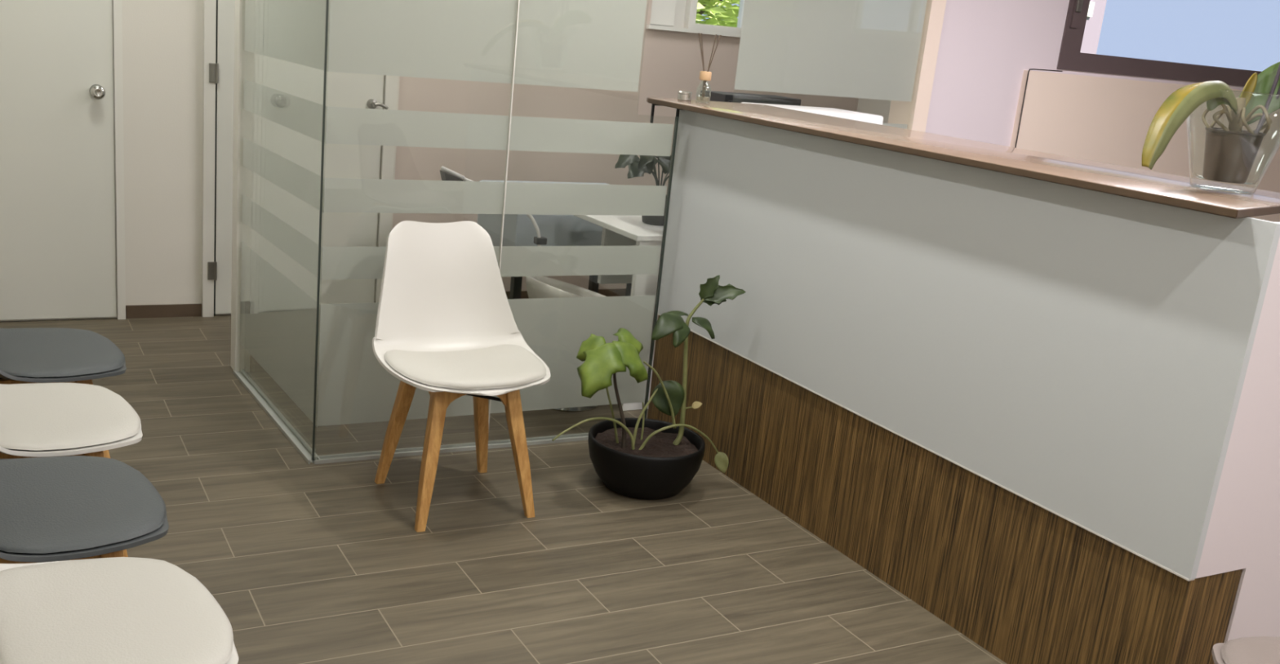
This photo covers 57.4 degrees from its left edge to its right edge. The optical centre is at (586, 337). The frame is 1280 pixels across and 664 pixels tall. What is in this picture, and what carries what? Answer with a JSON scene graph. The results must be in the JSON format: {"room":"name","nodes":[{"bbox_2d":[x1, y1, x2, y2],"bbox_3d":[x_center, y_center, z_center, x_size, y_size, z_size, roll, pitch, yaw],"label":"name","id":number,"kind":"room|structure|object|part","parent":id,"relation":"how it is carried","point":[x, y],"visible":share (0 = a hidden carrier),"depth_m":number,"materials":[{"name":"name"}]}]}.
{"room":"lobby","nodes":[
{"label":"lobby","id":0,"kind":"room"},
{"bbox_2d":[0,0,858,321],"bbox_3d":[-0.658,-1.456,6.237,5.360,2.600,0.300,-3,17,-27],"label":"wall","id":1,"kind":"structure","parent":0,"point":[162,40],"depth_m":5.76,"materials":[{"name":"beige paint"}]},
{"bbox_2d":[0,0,115,319],"bbox_3d":[-2.563,-1.075,5.133,0.896,2.068,0.113,-3,17,-27],"label":"door","id":2,"kind":"structure","parent":1,"relation":"in","point":[57,211],"depth_m":5.31,"materials":[{"name":"white paint"}]},
{"bbox_3d":[-2.215,-1.112,5.281,0.065,0.065,0.073,-3,17,-27],"label":"knob","id":3,"kind":"part","parent":2,"relation":"part of","materials":[{"name":"silver metal"}]},
{"bbox_2d":[112,0,125,319],"bbox_3d":[-2.561,-1.104,5.150,0.958,2.140,0.030,-3,17,-27],"label":"trim","id":4,"kind":"structure","parent":1,"relation":"attached to","point":[117,4],"depth_m":5.42,"materials":[{"name":"white paint"}]},
{"bbox_2d":[125,303,201,318],"bbox_3d":[-2.073,-0.132,5.724,0.353,0.062,0.014,-3,17,-27],"label":"baseboard","id":5,"kind":"structure","parent":1,"relation":"attached to","point":[175,309],"depth_m":5.71,"materials":[{"name":"brown wood"}]},
{"bbox_2d":[213,0,217,315],"bbox_3d":[-1.773,-1.117,5.572,0.010,2.090,0.012,-3,17,-27],"label":"trim","id":6,"kind":"structure","parent":1,"relation":"attached to","point":[216,0],"depth_m":5.64,"materials":[{"name":"white paint"}]},
{"bbox_2d":[207,0,388,313],"bbox_3d":[-1.408,-1.129,5.739,0.871,2.068,0.089,-3,17,-27],"label":"door","id":7,"kind":"structure","parent":1,"relation":"in","point":[347,90],"depth_m":5.81,"materials":[{"name":"white paint"}]},
{"bbox_3d":[-1.077,-1.176,5.881,0.052,0.052,0.040,-3,17,-27],"label":"handle","id":8,"kind":"part","parent":7,"relation":"part of","materials":[{"name":"silver metal"}]},
{"bbox_3d":[-1.036,-1.167,5.883,0.075,0.035,0.020,-3,17,-27],"label":"lever","id":9,"kind":"part","parent":7,"relation":"part of","materials":[{"name":"silver metal"}]},
{"bbox_2d":[201,0,397,316],"bbox_3d":[-1.398,-1.155,5.748,0.945,2.140,0.030,-3,17,-27],"label":"trim","id":10,"kind":"structure","parent":1,"relation":"attached to","point":[390,85],"depth_m":5.67,"materials":[{"name":"white paint"}]},
{"bbox_2d":[505,288,626,298],"bbox_3d":[0.269,-0.248,6.923,2.980,0.090,0.014,-3,17,-27],"label":"baseboard","id":11,"kind":"structure","parent":1,"relation":"attached to","point":[617,291],"depth_m":6.83,"materials":[{"name":"brown wood"}]},
{"bbox_2d":[646,0,744,37],"bbox_3d":[0.990,-2.131,6.758,1.440,0.772,0.130,-3,17,-27],"label":"window","id":12,"kind":"structure","parent":1,"relation":"in","point":[678,15],"depth_m":6.63,"materials":[{"name":"white"}]},
{"bbox_3d":[0.442,-2.119,6.479,0.161,0.746,0.060,-3,17,-27],"label":"panel","id":13,"kind":"part","parent":12,"relation":"part of","materials":[{"name":"white"}]},
{"bbox_3d":[0.975,-1.760,6.821,1.440,0.022,0.050,-3,17,-27],"label":"sill","id":14,"kind":"part","parent":12,"relation":"part of","materials":[{"name":"white"}]},
{"bbox_2d":[0,314,1006,663],"bbox_3d":[2.597,0.893,3.824,8.960,0.100,8.700,-3,17,-27],"label":"floor","id":15,"kind":"structure","parent":0,"point":[305,562],"depth_m":3.55,"materials":[{"name":"brown wood"}]},
{"bbox_2d":[0,327,126,457],"bbox_3d":[-1.659,0.087,3.440,0.562,0.888,0.551,-5,18,-34],"label":"chair","id":16,"kind":"object","parent":15,"relation":"on","point":[37,354],"visible":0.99,"depth_m":3.42,"materials":[{"name":"grey plastic"}]},
{"bbox_3d":[-1.583,0.155,3.359,0.210,0.088,0.022,-5,18,-34],"label":"rail","id":17,"kind":"part","parent":16,"relation":"part of","materials":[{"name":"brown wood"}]},
{"bbox_2d":[0,327,124,377],"bbox_3d":[-1.587,0.041,3.476,0.370,0.034,0.515,-5,18,-34],"label":"seat cushion","id":18,"kind":"object","parent":16,"relation":"on","point":[37,352],"depth_m":3.43,"materials":[{"name":"grey fabric"}]},
{"bbox_3d":[-1.454,0.328,3.474,0.156,0.441,0.061,6,15,4],"label":"leg","id":19,"kind":"part","parent":16,"relation":"part of","materials":[{"name":"brown wood"}]},
{"bbox_2d":[0,382,142,556],"bbox_3d":[-1.423,0.241,2.944,0.562,0.888,0.551,-5,18,-34],"label":"chair","id":20,"kind":"object","parent":15,"relation":"on","point":[37,420],"visible":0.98,"depth_m":2.92,"materials":[{"name":"white plastic"}]},
{"bbox_3d":[-1.346,0.309,2.863,0.210,0.088,0.022,-5,18,-34],"label":"rail","id":21,"kind":"part","parent":20,"relation":"part of","materials":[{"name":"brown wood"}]},
{"bbox_2d":[0,382,140,450],"bbox_3d":[-1.351,0.195,2.980,0.370,0.034,0.515,-5,18,-34],"label":"seat cushion","id":22,"kind":"object","parent":20,"relation":"on","point":[60,415],"depth_m":2.94,"materials":[{"name":"white fabric"}]},
{"bbox_3d":[-1.218,0.482,2.979,0.156,0.441,0.061,6,15,4],"label":"leg","id":23,"kind":"part","parent":20,"relation":"part of","materials":[{"name":"brown wood"}]},
{"bbox_2d":[0,455,168,563],"bbox_3d":[-1.183,0.392,2.461,0.562,0.888,0.551,-5,18,-34],"label":"chair","id":24,"kind":"object","parent":15,"relation":"on","point":[63,507],"visible":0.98,"depth_m":2.44,"materials":[{"name":"grey plastic"}]},
{"bbox_3d":[-1.107,0.460,2.380,0.210,0.088,0.022,-5,18,-34],"label":"rail","id":25,"kind":"part","parent":24,"relation":"part of","materials":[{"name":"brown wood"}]},
{"bbox_3d":[-0.978,0.634,2.495,0.156,0.441,0.061,6,15,4],"label":"leg","id":26,"kind":"part","parent":24,"relation":"part of","materials":[{"name":"brown wood"}]},
{"bbox_2d":[0,556,238,663],"bbox_3d":[-0.899,0.541,2.000,0.562,0.888,0.551,-5,18,-34],"label":"chair","id":27,"kind":"object","parent":15,"relation":"on","point":[113,610],"visible":1,"depth_m":2.04,"materials":[{"name":"white plastic"}]},
{"bbox_2d":[232,0,678,464],"bbox_3d":[-0.526,-0.909,4.525,1.416,2.450,1.101,-3,17,-27],"label":"glass wall","id":28,"kind":"structure","parent":15,"relation":"on","point":[322,356],"depth_m":4.14,"materials":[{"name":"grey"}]},
{"bbox_2d":[230,0,254,372],"bbox_3d":[-1.382,-1.116,4.712,0.062,2.600,0.100,-3,17,-27],"label":"trim","id":29,"kind":"structure","parent":28,"relation":"attached to","point":[244,61],"depth_m":4.79,"materials":[{"name":"white paint"}]},
{"bbox_2d":[372,220,550,531],"bbox_3d":[-0.413,0.107,3.798,0.540,0.888,0.562,-3,17,-28],"label":"chair","id":30,"kind":"object","parent":15,"relation":"on","point":[446,327],"visible":1,"depth_m":3.86,"materials":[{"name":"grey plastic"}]},
{"bbox_3d":[-0.631,0.289,3.909,0.155,0.441,0.061,11,16,20],"label":"leg","id":31,"kind":"part","parent":30,"relation":"part of","materials":[{"name":"brown wood"}]},
{"bbox_3d":[-0.484,0.374,3.642,0.061,0.441,0.155,8,15,10],"label":"leg","id":32,"kind":"part","parent":30,"relation":"part of","materials":[{"name":"brown wood"}]},
{"bbox_2d":[384,343,546,389],"bbox_3d":[-0.370,0.089,3.718,0.505,0.034,0.370,-3,17,-28],"label":"seat cushion","id":33,"kind":"object","parent":30,"relation":"on","point":[489,366],"depth_m":3.67,"materials":[{"name":"white fabric"}]},
{"bbox_3d":[-0.352,0.180,3.691,0.210,0.088,0.022,-3,17,-28],"label":"rail","id":34,"kind":"part","parent":30,"relation":"part of","materials":[{"name":"brown wood"}]},
{"bbox_3d":[-0.370,0.276,4.048,0.061,0.441,0.155,8,15,10],"label":"leg","id":35,"kind":"part","parent":30,"relation":"part of","materials":[{"name":"brown wood"}]},
{"bbox_3d":[-0.223,0.361,3.781,0.155,0.441,0.061,11,16,20],"label":"leg","id":36,"kind":"part","parent":30,"relation":"part of","materials":[{"name":"brown wood"}]},
{"bbox_2d":[440,165,546,245],"bbox_3d":[-0.389,-0.271,5.109,0.583,0.946,0.200,-3,17,-27],"label":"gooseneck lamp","id":37,"kind":"object","parent":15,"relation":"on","point":[454,176],"visible":0.38,"depth_m":4.90,"materials":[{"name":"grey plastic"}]},
{"bbox_2d":[477,179,631,298],"bbox_3d":[-0.140,-0.352,5.814,0.730,0.785,0.500,-3,17,-27],"label":"desk","id":38,"kind":"object","parent":15,"relation":"on","point":[518,229],"visible":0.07,"depth_m":5.51,"materials":[{"name":"grey laminate"}]},
{"bbox_3d":[-0.344,-0.134,5.540,0.040,0.470,0.040,-3,17,-27],"label":"leg","id":39,"kind":"part","parent":38,"relation":"part of","materials":[{"name":"black metal"}]},
{"bbox_3d":[-0.122,-0.537,5.765,0.710,0.230,0.480,-3,17,-27],"label":"frame","id":40,"kind":"part","parent":38,"relation":"part of","materials":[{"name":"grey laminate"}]},
{"bbox_3d":[0.036,-0.266,6.169,0.040,0.470,0.040,-3,17,-27],"label":"leg","id":41,"kind":"part","parent":38,"relation":"part of","materials":[{"name":"grey plastic"}]},
{"bbox_3d":[0.216,-0.159,5.828,0.040,0.470,0.040,-3,17,-27],"label":"leg","id":42,"kind":"part","parent":38,"relation":"part of","materials":[{"name":"grey plastic"}]},
{"bbox_2d":[525,275,605,412],"bbox_3d":[-0.066,0.008,4.957,0.428,0.545,0.408,-3,17,-27],"label":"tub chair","id":43,"kind":"object","parent":15,"relation":"on","point":[537,286],"visible":0.15,"depth_m":4.88,"materials":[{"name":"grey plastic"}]},
{"bbox_2d":[573,214,663,410],"bbox_3d":[0.252,-0.155,5.261,0.535,0.760,0.700,-3,17,-27],"label":"desk","id":44,"kind":"object","parent":15,"relation":"on","point":[617,230],"visible":0.27,"depth_m":4.97,"materials":[{"name":"white laminate"}]},
{"bbox_3d":[0.198,-0.423,5.518,0.285,0.335,0.030,-3,17,-27],"label":"rail","id":45,"kind":"part","parent":44,"relation":"part of","materials":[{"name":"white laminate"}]},
{"bbox_3d":[0.397,-0.056,4.987,0.495,0.735,0.030,-3,17,-27],"label":"panel","id":46,"kind":"part","parent":44,"relation":"part of","materials":[{"name":"white laminate"}]},
{"bbox_2d":[614,154,671,226],"bbox_3d":[0.333,-0.641,5.000,0.380,0.324,0.310,-1,16,-21],"label":"potted plant","id":47,"kind":"object","parent":44,"relation":"on","point":[637,166],"visible":0.53,"depth_m":4.94,"materials":[{"name":"green plant"}]},
{"bbox_3d":[0.312,-0.556,5.072,0.164,0.118,0.164,-3,17,-27],"label":"pot","id":48,"kind":"part","parent":47,"relation":"part of","materials":[{"name":"grey plastic"}]},
{"bbox_3d":[0.291,-0.688,5.002,0.006,0.217,0.100,19,20,42],"label":"stem","id":49,"kind":"part","parent":47,"relation":"part of","materials":[{"name":"green plant"}]},
{"bbox_3d":[0.296,-0.688,5.004,0.006,0.217,0.091,18,19,40],"label":"stem","id":50,"kind":"part","parent":47,"relation":"part of","materials":[{"name":"green plant"}]},
{"bbox_3d":[0.309,-0.694,5.010,0.005,0.227,0.064,14,17,30],"label":"stem","id":51,"kind":"part","parent":47,"relation":"part of","materials":[{"name":"green plant"}]},
{"bbox_3d":[0.321,-0.672,4.990,0.006,0.197,0.105,6,15,1],"label":"stem","id":52,"kind":"part","parent":47,"relation":"part of","materials":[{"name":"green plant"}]},
{"bbox_2d":[551,275,746,499],"bbox_3d":[0.201,0.172,3.987,0.443,0.775,0.579,14,17,29],"label":"potted plant","id":53,"kind":"object","parent":15,"relation":"on","point":[643,458],"visible":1,"depth_m":4.01,"materials":[{"name":"green plant"}]},
{"bbox_3d":[0.032,0.336,3.958,0.338,0.147,0.017,-4,17,-31],"label":"stem","id":54,"kind":"part","parent":53,"relation":"part of","materials":[{"name":"green plant"}]},
{"bbox_3d":[0.081,0.217,4.023,0.022,0.352,0.133,17,19,38],"label":"stem","id":55,"kind":"part","parent":53,"relation":"part of","materials":[{"name":"green plant"}]},
{"bbox_3d":[0.113,0.209,4.004,0.088,0.381,0.021,-1,16,-24],"label":"stem","id":56,"kind":"part","parent":53,"relation":"part of","materials":[{"name":"green plant"}]},
{"bbox_3d":[0.200,0.300,4.140,0.018,0.151,0.015,18,19,39],"label":"stem","id":57,"kind":"part","parent":53,"relation":"part of","materials":[{"name":"green plant"}]},
{"bbox_3d":[0.211,0.273,4.087,0.118,0.233,0.039,-3,17,-27],"label":"stem","id":58,"kind":"part","parent":53,"relation":"part of","materials":[{"name":"green plant"}]},
{"bbox_3d":[0.205,0.438,4.138,0.414,0.186,0.414,-3,17,-27],"label":"pot","id":59,"kind":"part","parent":53,"relation":"part of","materials":[{"name":"black ceramic"}]},
{"bbox_3d":[0.256,0.200,4.067,0.158,0.254,0.014,-1,16,-22],"label":"stem","id":60,"kind":"part","parent":53,"relation":"part of","materials":[{"name":"green plant"}]},
{"bbox_3d":[0.335,0.363,4.111,0.333,0.133,0.022,-1,16,-23],"label":"stem","id":61,"kind":"part","parent":53,"relation":"part of","materials":[{"name":"green plant"}]},
{"bbox_3d":[0.357,0.122,4.099,0.068,0.552,0.025,-3,17,-27],"label":"stem","id":62,"kind":"part","parent":53,"relation":"part of","materials":[{"name":"green plant"}]},
{"bbox_2d":[700,90,800,106],"bbox_3d":[0.780,-0.592,6.029,0.460,1.302,0.271,-3,17,-27],"label":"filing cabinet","id":63,"kind":"object","parent":15,"relation":"on","point":[721,96],"visible":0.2,"depth_m":5.79,"materials":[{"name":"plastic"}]},
{"bbox_3d":[0.865,-0.980,5.830,0.420,0.385,0.018,-3,17,-27],"label":"drawer","id":64,"kind":"part","parent":63,"relation":"part of","materials":[{"name":"plastic"}]},
{"bbox_2d":[742,102,883,124],"bbox_3d":[0.934,-0.371,5.256,0.530,1.300,0.385,-3,17,-27],"label":"desk","id":65,"kind":"object","parent":15,"relation":"on","point":[847,114],"visible":0.07,"depth_m":5.05,"materials":[{"name":"white plastic"}]},
{"bbox_2d":[733,0,927,128],"bbox_3d":[1.130,-1.032,5.562,1.060,2.450,0.045,-3,17,-27],"label":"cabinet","id":66,"kind":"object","parent":15,"relation":"on","point":[863,49],"depth_m":5.48,"materials":[{"name":"glass"}]},
{"bbox_2d":[647,108,1279,663],"bbox_3d":[1.038,0.043,3.758,0.526,1.290,2.453,-3,17,-27],"label":"reception desk","id":67,"kind":"object","parent":15,"relation":"on","point":[1045,415],"depth_m":3.15,"materials":[{"name":"grey laminate"}]},
{"bbox_3d":[0.346,-0.837,4.462,0.008,0.069,0.012,-3,17,-27],"label":"drop arm","id":68,"kind":"part","parent":67,"relation":"part of","materials":[{"name":"black metal"}]},
{"bbox_3d":[0.373,-0.841,4.475,0.068,0.075,0.012,-3,17,-27],"label":"bracket","id":69,"kind":"part","parent":67,"relation":"part of","materials":[{"name":"black metal"}]},
{"bbox_2d":[646,97,1279,218],"bbox_3d":[1.048,-0.615,3.674,0.575,0.020,2.556,-3,17,-27],"label":"countertop","id":70,"kind":"structure","parent":67,"relation":"on","point":[1169,189],"depth_m":3.21,"materials":[{"name":"brown wood"}]},
{"bbox_2d":[649,103,662,123],"bbox_3d":[0.286,-0.883,4.603,0.068,0.075,0.012,-3,17,-27],"label":"bracket","id":71,"kind":"object","parent":70,"relation":"attached to","point":[653,104],"visible":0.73,"depth_m":4.59,"materials":[{"name":"black metal"}]},
{"bbox_3d":[0.259,-0.879,4.590,0.008,0.069,0.012,-3,17,-27],"label":"drop arm","id":72,"kind":"part","parent":71,"relation":"part of","materials":[{"name":"black metal"}]},
{"bbox_2d":[677,90,692,101],"bbox_3d":[0.390,-0.960,4.634,0.058,0.034,0.058,-3,17,-27],"label":"candle tin","id":73,"kind":"object","parent":70,"relation":"on","point":[682,95],"visible":1,"depth_m":4.61,"materials":[{"name":"silver metal"}]},
{"bbox_3d":[0.391,-0.973,4.630,0.058,0.008,0.058,-3,17,-27],"label":"lid","id":74,"kind":"part","parent":73,"relation":"part of","materials":[{"name":"silver metal"}]},
{"bbox_2d":[695,32,720,102],"bbox_3d":[0.467,-1.054,4.566,0.058,0.263,0.086,14,17,30],"label":"reed diffuser","id":75,"kind":"object","parent":70,"relation":"on","point":[705,76],"visible":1,"depth_m":4.56,"materials":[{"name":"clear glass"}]},
{"bbox_2d":[1186,88,1279,194],"bbox_3d":[1.577,-0.480,2.847,0.262,0.238,0.262,-3,17,-27],"label":"glass vase","id":76,"kind":"object","parent":70,"relation":"on","point":[1188,121],"visible":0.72,"depth_m":2.87,"materials":[{"name":"clear glass"}]},
{"bbox_2d":[1141,62,1279,183],"bbox_3d":[1.538,-0.637,2.774,0.628,0.527,0.154,-3,17,-27],"label":"potted orchid","id":77,"kind":"object","parent":76,"relation":"in","point":[1230,153],"visible":1,"depth_m":2.80,"materials":[{"name":"green plant"}]},
{"bbox_3d":[1.574,-0.446,2.856,0.132,0.123,0.132,-3,17,-27],"label":"pot","id":78,"kind":"part","parent":77,"relation":"part of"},
{"bbox_3d":[1.579,-0.534,2.830,0.035,0.095,0.032,-3,17,-27],"label":"crown","id":79,"kind":"part","parent":77,"relation":"part of","materials":[{"name":"green plant"}]},
{"bbox_3d":[1.669,-0.680,2.804,0.057,0.397,0.020,3,15,-7],"label":"flower stem","id":80,"kind":"part","parent":77,"relation":"part of","materials":[{"name":"grey"}]},
{"bbox_3d":[1.657,-0.687,2.788,0.040,0.416,0.020,-3,17,-27],"label":"flower stem","id":81,"kind":"part","parent":77,"relation":"part of","materials":[{"name":"grey"}]},
{"bbox_3d":[1.611,0.369,2.736,0.467,1.290,0.020,-3,17,-27],"label":"panel","id":82,"kind":"part","parent":67,"relation":"part of","materials":[{"name":"white laminate"}]},
{"bbox_2d":[1211,635,1279,663],"bbox_3d":[1.472,0.723,2.143,0.540,0.888,0.562,5,15,-1],"label":"chair","id":83,"kind":"object","parent":15,"relation":"on","point":[1258,649],"visible":1,"depth_m":2.29,"materials":[{"name":"white plastic"}]},
{"bbox_2d":[856,97,891,123],"bbox_3d":[2.014,-1.358,6.803,0.100,2.600,1.190,-3,17,-27],"label":"wall","id":84,"kind":"structure","parent":0,"point":[877,107],"depth_m":7.16,"materials":[{"name":"beige paint"}]},
{"bbox_2d":[924,0,1244,146],"bbox_3d":[3.519,-1.229,6.846,4.195,2.600,0.160,-3,17,-27],"label":"wall","id":85,"kind":"structure","parent":0,"point":[986,47],"depth_m":5.94,"materials":[{"name":"white paint"}]},
{"bbox_2d":[888,0,946,132],"bbox_3d":[1.620,-1.143,5.859,0.090,2.600,0.180,-3,17,-27],"label":"trim","id":86,"kind":"structure","parent":85,"relation":"attached to","point":[914,113],"depth_m":5.74,"materials":[{"name":"beige paint"}]},
{"bbox_2d":[1014,68,1062,147],"bbox_3d":[2.315,-0.641,6.247,0.250,1.559,0.024,-3,17,-27],"label":"trim","id":87,"kind":"structure","parent":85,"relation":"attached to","point":[1029,69],"depth_m":6.05,"materials":[{"name":"grey plastic"}]},
{"bbox_2d":[1009,70,1279,222],"bbox_3d":[3.792,-0.708,7.040,3.575,1.545,0.035,-3,17,-27],"label":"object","id":88,"kind":"structure","parent":85,"relation":"attached to","point":[1106,120],"depth_m":6.39,"materials":[{"name":"beige paint"}]},
{"bbox_2d":[1056,0,1261,86],"bbox_3d":[3.817,-1.926,6.705,2.940,0.934,0.094,-3,17,-27],"label":"window","id":89,"kind":"structure","parent":85,"relation":"in","point":[1070,58],"depth_m":6.33,"materials":[{"name":"grey"}]},
{"label":"outside","id":90,"kind":"structure","parent":0,"visible":0},
{"bbox_3d":[0.583,-3.572,20.457,32.000,0.200,23.750,-3,17,-27],"label":"ground","id":91,"kind":"structure","parent":90,"visible":0},
{"bbox_2d":[695,0,740,27],"bbox_3d":[0.673,-3.196,11.543,3.364,3.685,2.721,-3,17,-27],"label":"tree","id":92,"kind":"object","parent":91,"relation":"on","point":[730,13],"visible":0.12,"depth_m":11.08,"materials":[{"name":"green plant"}]},
{"bbox_2d":[1080,0,1106,53],"bbox_3d":[5.698,-7.212,17.964,4.200,9.000,3.040,-3,17,-27],"label":"building","id":93,"kind":"structure","parent":91,"relation":"on","point":[1096,9],"depth_m":18.13,"materials":[{"name":"grey"}]}
]}

